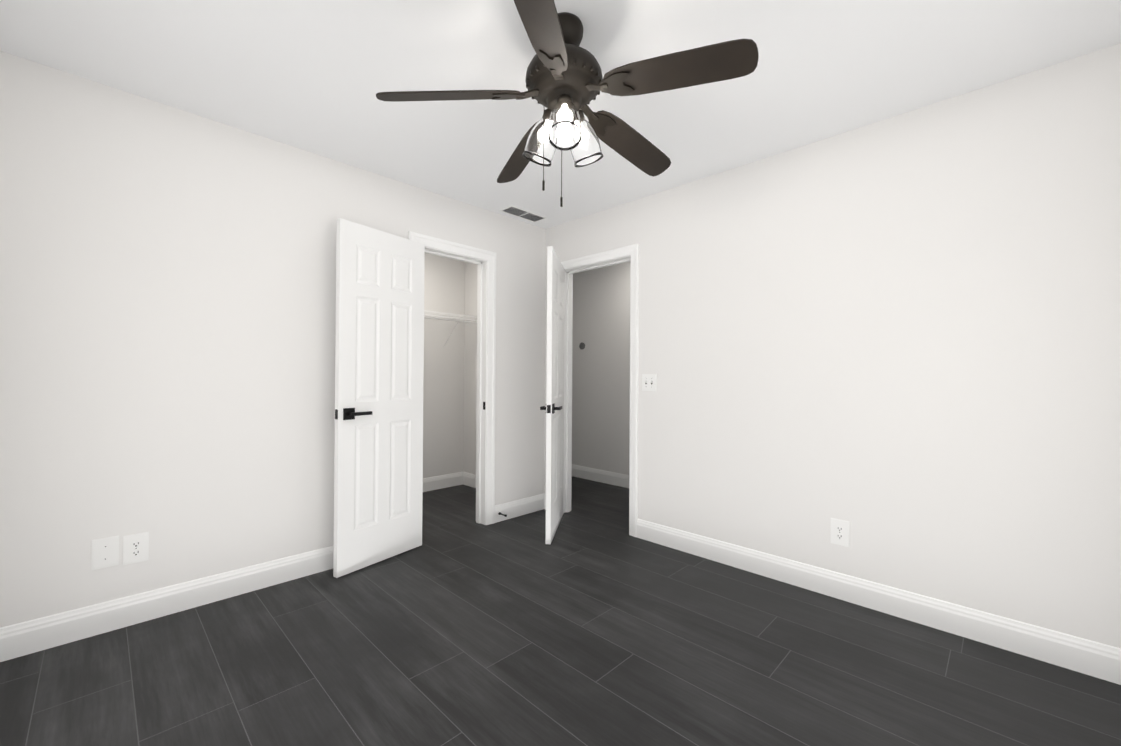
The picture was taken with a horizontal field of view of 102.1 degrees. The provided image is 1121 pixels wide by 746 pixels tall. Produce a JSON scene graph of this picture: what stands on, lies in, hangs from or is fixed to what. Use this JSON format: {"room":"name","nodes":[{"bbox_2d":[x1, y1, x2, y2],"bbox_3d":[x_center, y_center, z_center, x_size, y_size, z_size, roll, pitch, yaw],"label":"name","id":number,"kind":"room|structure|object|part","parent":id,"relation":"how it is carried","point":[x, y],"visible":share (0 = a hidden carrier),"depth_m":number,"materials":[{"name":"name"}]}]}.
{"room":"empty bedroom","nodes":[
{"label":"empty bedroom","id":0,"kind":"room"},
{"bbox_2d":[0,51,545,627],"bbox_3d":[-1.285,-0.059,2.869,0.120,2.440,3.160,0,-1,44],"label":"wall","id":1,"kind":"structure","parent":0,"point":[167,320],"depth_m":2.19,"materials":[{"name":"white paint"}]},
{"bbox_2d":[91,535,118,569],"bbox_3d":[-2.030,0.798,2.019,0.007,0.132,0.086,0,-1,44],"label":"outlet","id":2,"kind":"object","parent":1,"relation":"attached to","point":[105,552],"visible":1,"depth_m":2.02,"materials":[{"name":"white plastic"}]},
{"bbox_2d":[123,532,148,564],"bbox_3d":[-1.960,0.806,2.090,0.008,0.132,0.086,0,-1,44],"label":"electrical outlet","id":3,"kind":"object","parent":1,"relation":"attached to","point":[135,548],"visible":1,"depth_m":2.09,"materials":[{"name":"white plastic"}]},
{"bbox_2d":[0,545,333,661],"bbox_3d":[-1.651,1.089,2.400,0.015,0.132,1.760,0,-1,44],"label":"baseboard","id":4,"kind":"structure","parent":1,"relation":"attached to","point":[34,635],"depth_m":2.12,"materials":[{"name":"white paint"}]},
{"bbox_2d":[333,218,424,577],"bbox_3d":[-1.105,0.137,2.816,0.139,2.032,0.602,0,0,33],"label":"closet door","id":5,"kind":"structure","parent":1,"relation":"in","point":[378,451],"depth_m":2.77,"materials":[{"name":"white paint"}]},
{"bbox_3d":[-1.220,0.232,2.640,0.139,0.066,0.182,0,0,33],"label":"handle","id":6,"kind":"part","parent":5,"relation":"part of","materials":[{"name":"black"}]},
{"bbox_2d":[408,231,495,524],"bbox_3d":[-0.771,0.106,3.293,0.019,2.120,0.730,0,-1,44],"label":"trim","id":7,"kind":"structure","parent":1,"relation":"attached to","point":[489,257],"depth_m":3.51,"materials":[{"name":"white paint"}]},
{"bbox_2d":[425,247,486,524],"bbox_3d":[-0.820,0.137,3.342,0.122,2.060,0.610,0,-1,44],"label":"door frame","id":8,"kind":"structure","parent":1,"relation":"attached to","point":[481,394],"depth_m":3.53,"materials":[{"name":"white paint"}]},
{"bbox_2d":[494,493,543,522],"bbox_3d":[-0.330,1.106,3.745,0.015,0.132,0.550,0,-1,44],"label":"baseboard","id":9,"kind":"structure","parent":1,"relation":"attached to","point":[520,507],"depth_m":3.73,"materials":[{"name":"white paint"}]},
{"bbox_2d":[423,253,464,477],"bbox_3d":[-1.683,-0.053,4.247,0.120,2.440,1.750,0,-1,44],"label":"wall","id":10,"kind":"structure","parent":0,"point":[443,395],"depth_m":4.65,"materials":[{"name":"white paint"}]},
{"bbox_2d":[423,472,462,491],"bbox_3d":[-1.642,1.101,4.193,0.015,0.132,1.750,0,-1,44],"label":"baseboard","id":11,"kind":"structure","parent":10,"relation":"attached to","point":[441,481],"depth_m":4.63,"materials":[{"name":"white paint"}]},
{"bbox_2d":[424,310,476,346],"bbox_3d":[-1.524,-0.431,4.096,0.313,0.311,1.740,0,-1,44],"label":"closet shelf","id":12,"kind":"object","parent":10,"relation":"attached to","point":[439,316],"visible":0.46,"depth_m":4.43,"materials":[{"name":"white metal"}]},
{"bbox_2d":[0,476,1120,745],"bbox_3d":[-0.152,1.216,2.616,5.290,0.100,4.410,0,-1,44],"label":"floor","id":13,"kind":"structure","parent":0,"point":[594,622],"depth_m":1.80,"materials":[{"name":"grey tile"}]},
{"bbox_2d":[0,0,1120,228],"bbox_3d":[-0.136,-1.324,2.632,5.290,0.100,4.410,0,-1,44],"label":"ceiling","id":14,"kind":"structure","parent":0,"point":[314,76],"depth_m":1.88,"materials":[{"name":"white paint"}]},
{"bbox_2d":[499,205,546,222],"bbox_3d":[-0.291,-1.265,3.597,0.153,0.007,0.370,0,-1,44],"label":"ceiling vent","id":15,"kind":"object","parent":14,"relation":"in","point":[522,213],"visible":1,"depth_m":3.58,"materials":[{"name":"white plastic"}]},
{"bbox_2d":[376,0,758,206],"bbox_3d":[0.051,-0.956,1.698,1.262,0.645,1.216,0,-1,44],"label":"fan","id":16,"kind":"object","parent":14,"relation":"hanging from","point":[566,82],"visible":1,"depth_m":1.58,"materials":[{"name":"brown wood"}]},
{"bbox_3d":[0.014,-0.875,1.686,0.303,0.169,0.301,0,-1,44],"label":"glass","id":17,"kind":"part","parent":16,"relation":"part of","materials":[{"name":"glass"}]},
{"bbox_2d":[572,262,630,474],"bbox_3d":[1.358,-0.035,4.155,5.290,2.440,0.120,0,-1,44],"label":"wall","id":18,"kind":"structure","parent":0,"point":[601,384],"depth_m":4.96,"materials":[{"name":"white paint"}]},
{"bbox_2d":[579,343,584,349],"bbox_3d":[0.244,-0.315,5.154,0.080,0.080,0.020,0,-1,44],"label":"thermostat","id":19,"kind":"object","parent":18,"relation":"attached to","point":[582,346],"visible":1,"depth_m":5.14,"materials":[{"name":"grey"}]},
{"bbox_2d":[572,464,628,487],"bbox_3d":[1.304,1.119,4.099,5.050,0.132,0.015,0,-1,44],"label":"baseboard","id":20,"kind":"structure","parent":18,"relation":"attached to","point":[608,477],"depth_m":4.93,"materials":[{"name":"white paint"}]},
{"bbox_2d":[463,43,1120,647],"bbox_3d":[0.649,-0.045,3.268,4.820,2.440,0.120,0,-1,44],"label":"wall","id":21,"kind":"structure","parent":0,"point":[895,341],"depth_m":2.17,"materials":[{"name":"white paint"}]},
{"bbox_2d":[463,472,475,487],"bbox_3d":[-0.637,1.109,4.421,1.130,0.132,0.015,0,-1,44],"label":"baseboard","id":22,"kind":"structure","parent":21,"relation":"attached to","point":[469,479],"depth_m":4.72,"materials":[{"name":"white paint"}]},
{"bbox_2d":[544,493,545,509],"bbox_3d":[-0.099,1.109,3.893,0.137,0.132,0.015,0,-1,44],"label":"baseboard","id":23,"kind":"structure","parent":21,"relation":"attached to","point":[544,501],"depth_m":3.92,"materials":[{"name":"white paint"}]},
{"bbox_2d":[540,246,564,543],"bbox_3d":[-0.033,0.148,3.434,0.139,2.032,0.701,0,0,7],"label":"entry door","id":24,"kind":"structure","parent":21,"relation":"in","point":[554,408],"depth_m":3.24,"materials":[{"name":"white paint"}]},
{"bbox_3d":[-0.068,0.242,3.176,0.139,0.066,0.182,0,0,7],"label":"handle","id":25,"kind":"part","parent":24,"relation":"part of","materials":[{"name":"black"}]},
{"bbox_2d":[561,244,638,536],"bbox_3d":[0.303,0.119,3.605,0.841,2.113,0.158,0,-1,44],"label":"door frame","id":26,"kind":"structure","parent":21,"relation":"attached to","point":[632,251],"depth_m":3.43,"materials":[{"name":"white paint"}]},
{"bbox_2d":[642,374,656,390],"bbox_3d":[0.621,0.063,3.194,0.116,0.120,0.023,0,-1,44],"label":"light switch","id":27,"kind":"object","parent":21,"relation":"attached to","point":[649,381],"visible":1,"depth_m":3.19,"materials":[{"name":"white plastic"}]},
{"bbox_2d":[831,518,849,546],"bbox_3d":[1.462,0.831,2.369,0.086,0.132,0.008,0,-1,44],"label":"electrical outlet","id":28,"kind":"object","parent":21,"relation":"attached to","point":[840,532],"visible":1,"depth_m":2.37,"materials":[{"name":"white plastic"}]},
{"bbox_2d":[636,519,1120,684],"bbox_3d":[1.432,1.109,2.390,2.472,0.132,0.015,0,-1,44],"label":"baseboard","id":29,"kind":"structure","parent":21,"relation":"attached to","point":[1086,656],"depth_m":2.14,"materials":[{"name":"white paint"}]}
]}

